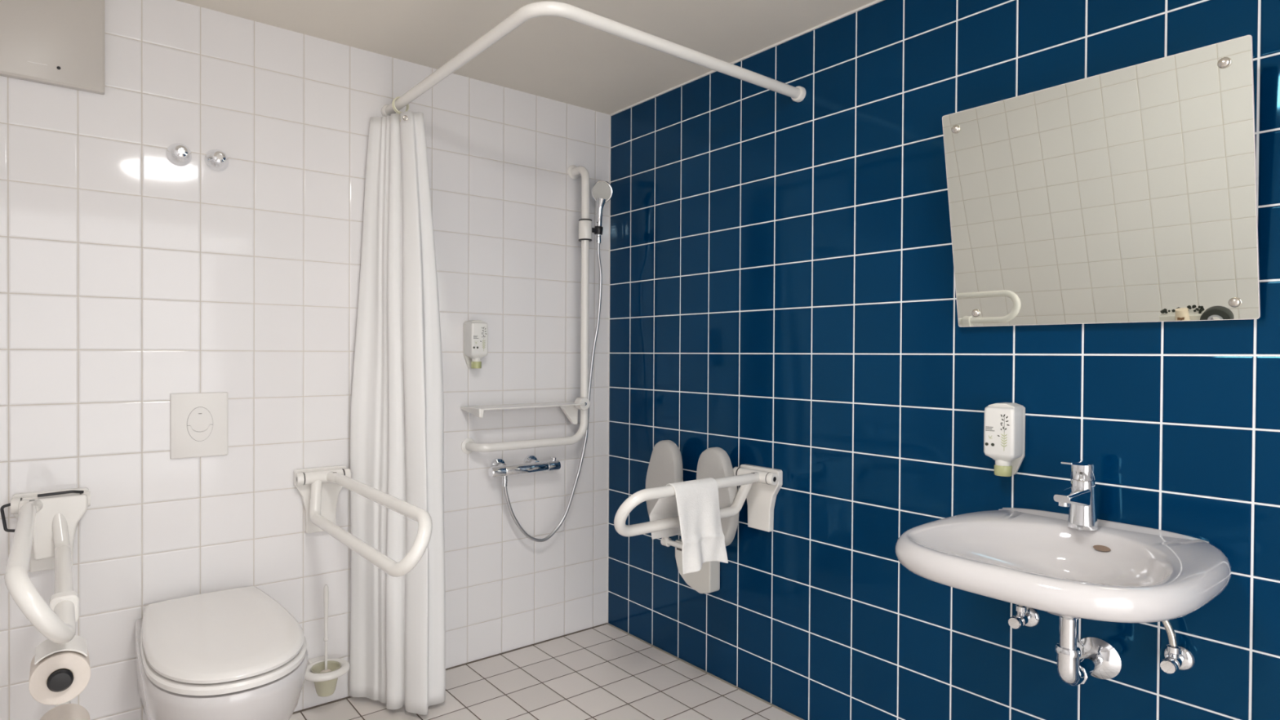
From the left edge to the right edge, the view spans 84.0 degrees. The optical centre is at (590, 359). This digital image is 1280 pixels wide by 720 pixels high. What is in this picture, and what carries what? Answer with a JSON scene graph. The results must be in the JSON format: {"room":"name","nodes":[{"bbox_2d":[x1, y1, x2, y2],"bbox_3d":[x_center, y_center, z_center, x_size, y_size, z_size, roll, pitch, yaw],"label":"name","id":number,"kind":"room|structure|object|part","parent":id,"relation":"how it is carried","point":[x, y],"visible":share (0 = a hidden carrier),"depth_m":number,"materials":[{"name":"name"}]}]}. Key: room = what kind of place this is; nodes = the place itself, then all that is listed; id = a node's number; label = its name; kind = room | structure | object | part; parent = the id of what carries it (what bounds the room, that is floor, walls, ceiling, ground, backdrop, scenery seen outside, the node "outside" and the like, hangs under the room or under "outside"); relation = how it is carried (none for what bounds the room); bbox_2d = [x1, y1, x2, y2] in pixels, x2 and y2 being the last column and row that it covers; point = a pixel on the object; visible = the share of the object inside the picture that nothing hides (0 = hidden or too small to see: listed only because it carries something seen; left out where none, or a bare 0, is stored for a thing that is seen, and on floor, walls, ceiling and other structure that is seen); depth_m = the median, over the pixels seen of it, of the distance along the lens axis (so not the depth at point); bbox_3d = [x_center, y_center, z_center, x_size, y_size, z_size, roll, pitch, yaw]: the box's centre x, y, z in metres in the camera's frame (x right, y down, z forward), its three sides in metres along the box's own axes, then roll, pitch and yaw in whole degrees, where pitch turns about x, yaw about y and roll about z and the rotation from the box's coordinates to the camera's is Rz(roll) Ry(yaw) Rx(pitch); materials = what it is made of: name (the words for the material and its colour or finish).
{"room":"accessible bathroom","nodes":[
{"label":"accessible bathroom","id":0,"kind":"room"},
{"bbox_2d":[0,0,609,719],"bbox_3d":[-1.021,0.045,2.398,2.910,2.258,0.120,0,1,-37],"label":"wall","id":1,"kind":"structure","parent":0,"point":[131,277],"depth_m":2.28,"materials":[{"name":"white tile"}]},
{"bbox_2d":[0,487,90,692],"bbox_3d":[-1.241,0.511,1.613,0.194,0.301,0.878,0,1,-37],"label":"grab rail","id":2,"kind":"object","parent":1,"relation":"attached to","point":[45,531],"visible":1,"depth_m":1.56,"materials":[{"name":"white plastic"}]},
{"bbox_3d":[-1.489,0.469,1.960,0.168,0.215,0.025,0,1,-37],"label":"wall plate","id":3,"kind":"part","parent":2,"relation":"part of","materials":[{"name":"white plastic"}]},
{"bbox_2d":[28,649,90,705],"bbox_3d":[-1.097,0.642,1.468,0.100,0.100,0.100,0,1,-37],"label":"toilet roll","id":4,"kind":"object","parent":2,"relation":"hanging from","point":[77,663],"visible":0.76,"depth_m":1.43,"materials":[{"name":"beige paper"}]},
{"bbox_2d":[0,0,105,94],"bbox_3d":[-1.599,-0.909,1.858,0.540,0.300,0.028,0,1,-37],"label":"wall cabinet","id":5,"kind":"object","parent":1,"relation":"attached to","point":[61,43],"visible":1,"depth_m":1.94,"materials":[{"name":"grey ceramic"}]},
{"bbox_2d":[54,700,71,706],"bbox_3d":[-1.296,0.818,1.741,0.060,0.060,0.613,0,1,-37],"label":"holder","id":6,"kind":"object","parent":1,"relation":"attached to","point":[69,701],"visible":0.02,"depth_m":1.67,"materials":[{"name":"white plastic"}]},
{"bbox_2d":[40,703,90,719],"bbox_3d":[-1.151,0.820,1.548,0.100,0.100,0.100,0,1,-37],"label":"toilet roll","id":7,"kind":"object","parent":6,"relation":"on","point":[66,711],"visible":1,"depth_m":1.56,"materials":[{"name":"beige paper"}]},
{"bbox_2d":[166,142,191,165],"bbox_3d":[-1.228,-0.620,2.124,0.068,0.068,0.055,0,1,-37],"label":"valve","id":8,"kind":"object","parent":1,"relation":"attached to","point":[179,154],"visible":1,"depth_m":2.12,"materials":[{"name":"silver metal"}]},
{"bbox_3d":[-1.219,-0.620,2.112,0.038,0.038,0.025,0,1,-37],"label":"valve handle","id":9,"kind":"part","parent":8,"relation":"part of","materials":[{"name":"silver metal"}]},
{"bbox_2d":[169,391,228,458],"bbox_3d":[-1.201,0.200,2.181,0.157,0.198,0.013,0,1,-37],"label":"flush plate","id":10,"kind":"object","parent":1,"relation":"attached to","point":[199,421],"visible":1,"depth_m":2.17,"materials":[{"name":"white plastic"}]},
{"bbox_2d":[204,149,229,171],"bbox_3d":[-1.147,-0.620,2.186,0.068,0.068,0.055,0,1,-37],"label":"valve","id":11,"kind":"object","parent":1,"relation":"attached to","point":[216,160],"visible":1,"depth_m":2.18,"materials":[{"name":"silver metal"}]},
{"bbox_3d":[-1.138,-0.620,2.174,0.038,0.038,0.025,0,1,-37],"label":"valve handle","id":12,"kind":"part","parent":11,"relation":"part of","materials":[{"name":"silver metal"}]},
{"bbox_2d":[134,586,307,719],"bbox_3d":[-1.000,0.904,1.921,0.374,0.378,0.684,0,1,-37],"label":"toilet","id":13,"kind":"object","parent":1,"relation":"attached to","point":[237,653],"visible":1,"depth_m":1.75,"materials":[{"name":"white ceramic"}]},
{"bbox_3d":[-0.989,0.728,1.907,0.360,0.026,0.637,0,1,-37],"label":"lid","id":14,"kind":"part","parent":13,"relation":"part of","materials":[{"name":"white plastic"}]},
{"bbox_3d":[-0.986,0.755,1.903,0.370,0.022,0.638,0,1,-37],"label":"seat","id":15,"kind":"part","parent":13,"relation":"part of","materials":[{"name":"white plastic"}]},
{"bbox_2d":[304,655,350,697],"bbox_3d":[-0.877,1.046,2.336,0.151,0.091,0.172,0,1,-37],"label":"brush holder","id":16,"kind":"object","parent":1,"relation":"attached to","point":[325,683],"visible":0.94,"depth_m":2.30,"materials":[{"name":"white plastic"}]},
{"bbox_2d":[311,660,340,697],"bbox_3d":[-0.866,1.047,2.321,0.091,0.090,0.091,0,1,-37],"label":"cup","id":17,"kind":"object","parent":16,"relation":"on","point":[323,688],"depth_m":2.30,"materials":[{"name":"beige plastic"}]},
{"bbox_2d":[320,584,331,672],"bbox_3d":[-0.865,0.910,2.320,0.048,0.351,0.048,0,1,-37],"label":"toilet brush","id":18,"kind":"object","parent":16,"relation":"in","point":[326,593],"visible":0.69,"depth_m":2.31,"materials":[{"name":"white plastic"}]},
{"bbox_3d":[-0.865,0.884,2.320,0.016,0.299,0.016,0,1,-37],"label":"handle","id":19,"kind":"part","parent":18,"relation":"part of","materials":[{"name":"white plastic"}]},
{"bbox_2d":[293,465,432,577],"bbox_3d":[-0.661,0.474,2.061,0.172,0.215,0.858,0,1,-37],"label":"grab rail","id":20,"kind":"object","parent":1,"relation":"attached to","point":[319,488],"visible":1,"depth_m":2.12,"materials":[{"name":"white plastic"}]},
{"bbox_3d":[-0.911,0.470,2.394,0.168,0.215,0.025,0,1,-37],"label":"wall plate","id":21,"kind":"part","parent":20,"relation":"part of","materials":[{"name":"white plastic"}]},
{"bbox_2d":[292,622,608,714],"bbox_3d":[-0.989,1.173,2.356,2.670,0.002,0.008,0,1,-37],"label":"trim","id":22,"kind":"structure","parent":1,"relation":"attached to","point":[344,698],"depth_m":2.80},
{"bbox_2d":[463,320,488,368],"bbox_3d":[-0.439,-0.060,2.712,0.073,0.183,0.075,0,1,-37],"label":"soap dispenser","id":23,"kind":"object","parent":1,"relation":"attached to","point":[475,331],"visible":1,"depth_m":2.69,"materials":[{"name":"white plastic"}]},
{"bbox_2d":[488,454,560,479],"bbox_3d":[-0.272,0.425,2.833,0.312,0.072,0.091,0,1,-37],"label":"shower mixer","id":24,"kind":"object","parent":1,"relation":"attached to","point":[498,468],"visible":1,"depth_m":2.80,"materials":[{"name":"silver metal"}]},
{"bbox_3d":[-0.360,0.431,2.738,0.058,0.043,0.043,0,1,-37],"label":"control knob","id":25,"kind":"part","parent":24,"relation":"part of","materials":[{"name":"silver metal"}]},
{"bbox_3d":[-0.156,0.431,2.890,0.058,0.043,0.043,0,1,-37],"label":"control knob","id":26,"kind":"part","parent":24,"relation":"part of","materials":[{"name":"silver metal"}]},
{"bbox_2d":[461,164,603,453],"bbox_3d":[-0.218,-0.234,2.850,0.603,1.191,0.117,0,1,-37],"label":"shower rail","id":27,"kind":"object","parent":1,"relation":"attached to","point":[468,446],"visible":1,"depth_m":2.94,"materials":[{"name":"white plastic"}]},
{"bbox_2d":[460,396,590,424],"bbox_3d":[-0.243,0.211,2.810,0.526,0.115,0.156,0,1,-37],"label":"shower shelf","id":28,"kind":"object","parent":27,"relation":"attached to","point":[571,409],"visible":1,"depth_m":2.84,"materials":[{"name":"white plastic"}]},
{"bbox_2d":[591,180,613,235],"bbox_3d":[0.048,-0.639,2.983,0.089,0.226,0.056,0,1,-3],"label":"shower","id":29,"kind":"object","parent":27,"relation":"attached to","point":[602,190],"visible":1,"depth_m":2.97,"materials":[{"name":"silver metal"}]},
{"bbox_2d":[502,235,602,542],"bbox_3d":[-0.143,0.105,2.881,0.476,1.259,0.053,0,1,-37],"label":"shower hose","id":30,"kind":"object","parent":29,"relation":"attached to","point":[597,237],"visible":0.95,"depth_m":2.98,"materials":[{"name":"silver metal"}]},
{"bbox_3d":[0.044,-0.603,2.978,0.042,0.155,0.046,0,1,-37],"label":"handle","id":31,"kind":"part","parent":29,"relation":"part of","materials":[{"name":"silver metal"}]},
{"bbox_2d":[176,0,875,114],"bbox_3d":[0.027,-1.127,1.001,2.910,0.120,3.590,0,1,-37],"label":"ceiling","id":32,"kind":"structure","parent":0,"point":[555,58],"depth_m":2.34,"materials":[{"name":"paint"}]},
{"bbox_2d":[288,624,799,719],"bbox_3d":[0.520,1.274,0.350,2.910,0.150,5.270,0,1,-37],"label":"floor","id":33,"kind":"structure","parent":0,"point":[603,672],"depth_m":2.53,"materials":[{"name":"tile"}]},
{"bbox_2d":[608,0,1279,719],"bbox_3d":[1.172,0.061,1.801,0.120,2.258,3.470,0,1,-37],"label":"wall","id":34,"kind":"structure","parent":0,"point":[783,290],"depth_m":2.08,"materials":[{"name":"blue tile"}]},
{"bbox_2d":[381,0,805,116],"bbox_3d":[-0.020,-0.879,2.420,1.039,0.049,1.029,0,1,-37],"label":"rail","id":35,"kind":"object","parent":34,"relation":"attached to","point":[544,8],"visible":0.94,"depth_m":1.98,"materials":[{"name":"white metal"}]},
{"bbox_2d":[349,111,445,715],"bbox_3d":[-0.652,0.156,2.431,0.333,2.002,0.170,1,1,29],"label":"shower curtain","id":36,"kind":"object","parent":35,"relation":"hanging from","point":[397,624],"visible":0.98,"depth_m":2.39,"materials":[{"name":"white fabric"}]},
{"bbox_2d":[391,96,408,114],"bbox_3d":[-0.652,-0.860,2.438,0.057,0.088,0.020,0,1,-37],"label":"curtain ring","id":37,"kind":"object","parent":35,"relation":"hanging from","point":[397,97],"visible":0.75,"depth_m":2.43,"materials":[{"name":"beige plastic"}]},
{"bbox_2d":[607,115,610,622],"bbox_3d":[0.082,0.043,3.149,0.003,2.254,0.004,0,1,-37],"label":"trim","id":38,"kind":"structure","parent":34,"relation":"attached to","point":[610,116],"depth_m":3.15,"materials":[{"name":"white"}]},
{"bbox_2d":[645,440,739,593],"bbox_3d":[0.390,0.588,2.652,0.107,0.555,0.456,0,1,-37],"label":"folding shower seat","id":39,"kind":"object","parent":34,"relation":"attached to","point":[665,464],"visible":0.39,"depth_m":2.62,"materials":[{"name":"grey plastic"}]},
{"bbox_3d":[0.402,0.779,2.679,0.057,0.172,0.185,0,1,-37],"label":"wall plate","id":40,"kind":"part","parent":39,"relation":"part of","materials":[{"name":"white plastic"}]},
{"bbox_2d":[613,463,782,537],"bbox_3d":[0.340,0.478,2.269,0.648,0.215,0.172,0,1,-37],"label":"grab rail","id":41,"kind":"object","parent":34,"relation":"attached to","point":[761,486],"visible":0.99,"depth_m":2.38,"materials":[{"name":"white plastic"}]},
{"bbox_2d":[648,477,728,573],"bbox_3d":[0.304,0.513,2.246,0.209,0.275,0.166,0,1,-37],"label":"towel","id":42,"kind":"object","parent":41,"relation":"hanging from","point":[695,503],"visible":0.94,"depth_m":2.21,"materials":[{"name":"fabric"}]},
{"bbox_3d":[0.589,0.478,2.456,0.025,0.215,0.168,0,1,-37],"label":"wall plate","id":43,"kind":"part","parent":41,"relation":"part of","materials":[{"name":"white plastic"}]},
{"bbox_2d":[607,623,804,719],"bbox_3d":[1.081,1.188,1.816,0.010,0.002,3.341,0,1,-37],"label":"trim","id":44,"kind":"structure","parent":34,"relation":"attached to","point":[610,624],"depth_m":2.64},
{"bbox_2d":[609,0,884,115],"bbox_3d":[1.093,-1.065,1.800,0.006,0.007,3.346,0,1,-37],"label":"trim","id":45,"kind":"structure","parent":34,"relation":"attached to","point":[876,1],"depth_m":2.44,"materials":[{"name":"white"}]},
{"bbox_2d":[983,402,1025,476],"bbox_3d":[1.050,0.201,1.801,0.075,0.183,0.073,0,1,-37],"label":"soap dispenser","id":46,"kind":"object","parent":34,"relation":"attached to","point":[1004,426],"visible":1,"depth_m":1.78,"materials":[{"name":"white plastic"}]},
{"bbox_3d":[1.021,0.203,1.778,0.001,0.046,0.044,0,1,-37],"label":"printed stem","id":47,"kind":"part","parent":46,"relation":"part of","materials":[{"name":"green"}]},
{"bbox_2d":[983,406,1022,461],"bbox_3d":[1.045,0.186,1.797,0.062,0.136,0.073,0,1,-37],"label":"bottle","id":48,"kind":"object","parent":46,"relation":"on","point":[1003,425],"depth_m":1.77,"materials":[{"name":"white plastic"}]},
{"bbox_2d":[1008,604,1039,629],"bbox_3d":[1.078,0.594,1.763,0.054,0.160,0.086,1,1,44],"label":"angle valve","id":49,"kind":"object","parent":34,"relation":"attached to","point":[1029,617],"visible":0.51,"depth_m":1.76,"materials":[{"name":"silver metal"}]},
{"bbox_3d":[1.047,0.647,1.748,0.020,0.030,0.029,0,1,-37],"label":"valve handle","id":50,"kind":"part","parent":49,"relation":"part of","materials":[{"name":"silver metal"}]},
{"bbox_2d":[895,507,1231,622],"bbox_3d":[0.964,0.463,1.486,0.591,0.178,0.524,0,1,-37],"label":"washbasin","id":51,"kind":"object","parent":34,"relation":"attached to","point":[1120,572],"visible":1,"depth_m":1.45,"materials":[{"name":"white ceramic"}]},
{"bbox_2d":[1053,459,1097,530],"bbox_3d":[1.087,0.304,1.593,0.149,0.157,0.059,0,1,-37],"label":"tap","id":52,"kind":"object","parent":51,"relation":"on","point":[1080,497],"visible":1,"depth_m":1.60,"materials":[{"name":"silver metal"}]},
{"bbox_3d":[1.071,0.311,1.581,0.108,0.042,0.040,0,1,-37],"label":"spout","id":53,"kind":"part","parent":52,"relation":"part of","materials":[{"name":"silver metal"}]},
{"bbox_3d":[1.090,0.233,1.594,0.108,0.016,0.034,0,1,-37],"label":"lever","id":54,"kind":"part","parent":52,"relation":"part of","materials":[{"name":"silver metal"}]},
{"bbox_2d":[1054,616,1121,685],"bbox_3d":[1.110,0.648,1.607,0.213,0.200,0.094,0,1,-37],"label":"trap","id":55,"kind":"object","parent":51,"relation":"attached to","point":[1095,657],"visible":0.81,"depth_m":1.57,"materials":[{"name":"silver metal"}]},
{"bbox_2d":[942,35,1260,327],"bbox_3d":[1.137,-0.358,1.640,0.127,0.545,0.597,0,1,-37],"label":"wall mirror","id":56,"kind":"object","parent":34,"relation":"attached to","point":[1127,194],"visible":1,"depth_m":1.58,"materials":[{"name":"white mirror"}]},
{"bbox_2d":[1160,620,1195,674],"bbox_3d":[1.242,0.576,1.540,0.082,0.201,0.093,0,1,-37],"label":"angle valve","id":57,"kind":"object","parent":34,"relation":"attached to","point":[1177,657],"visible":0.74,"depth_m":1.52,"materials":[{"name":"silver metal"}]},
{"bbox_3d":[1.229,0.650,1.507,0.020,0.030,0.029,0,1,-37],"label":"valve handle","id":58,"kind":"part","parent":57,"relation":"part of","materials":[{"name":"silver metal"}]}
]}

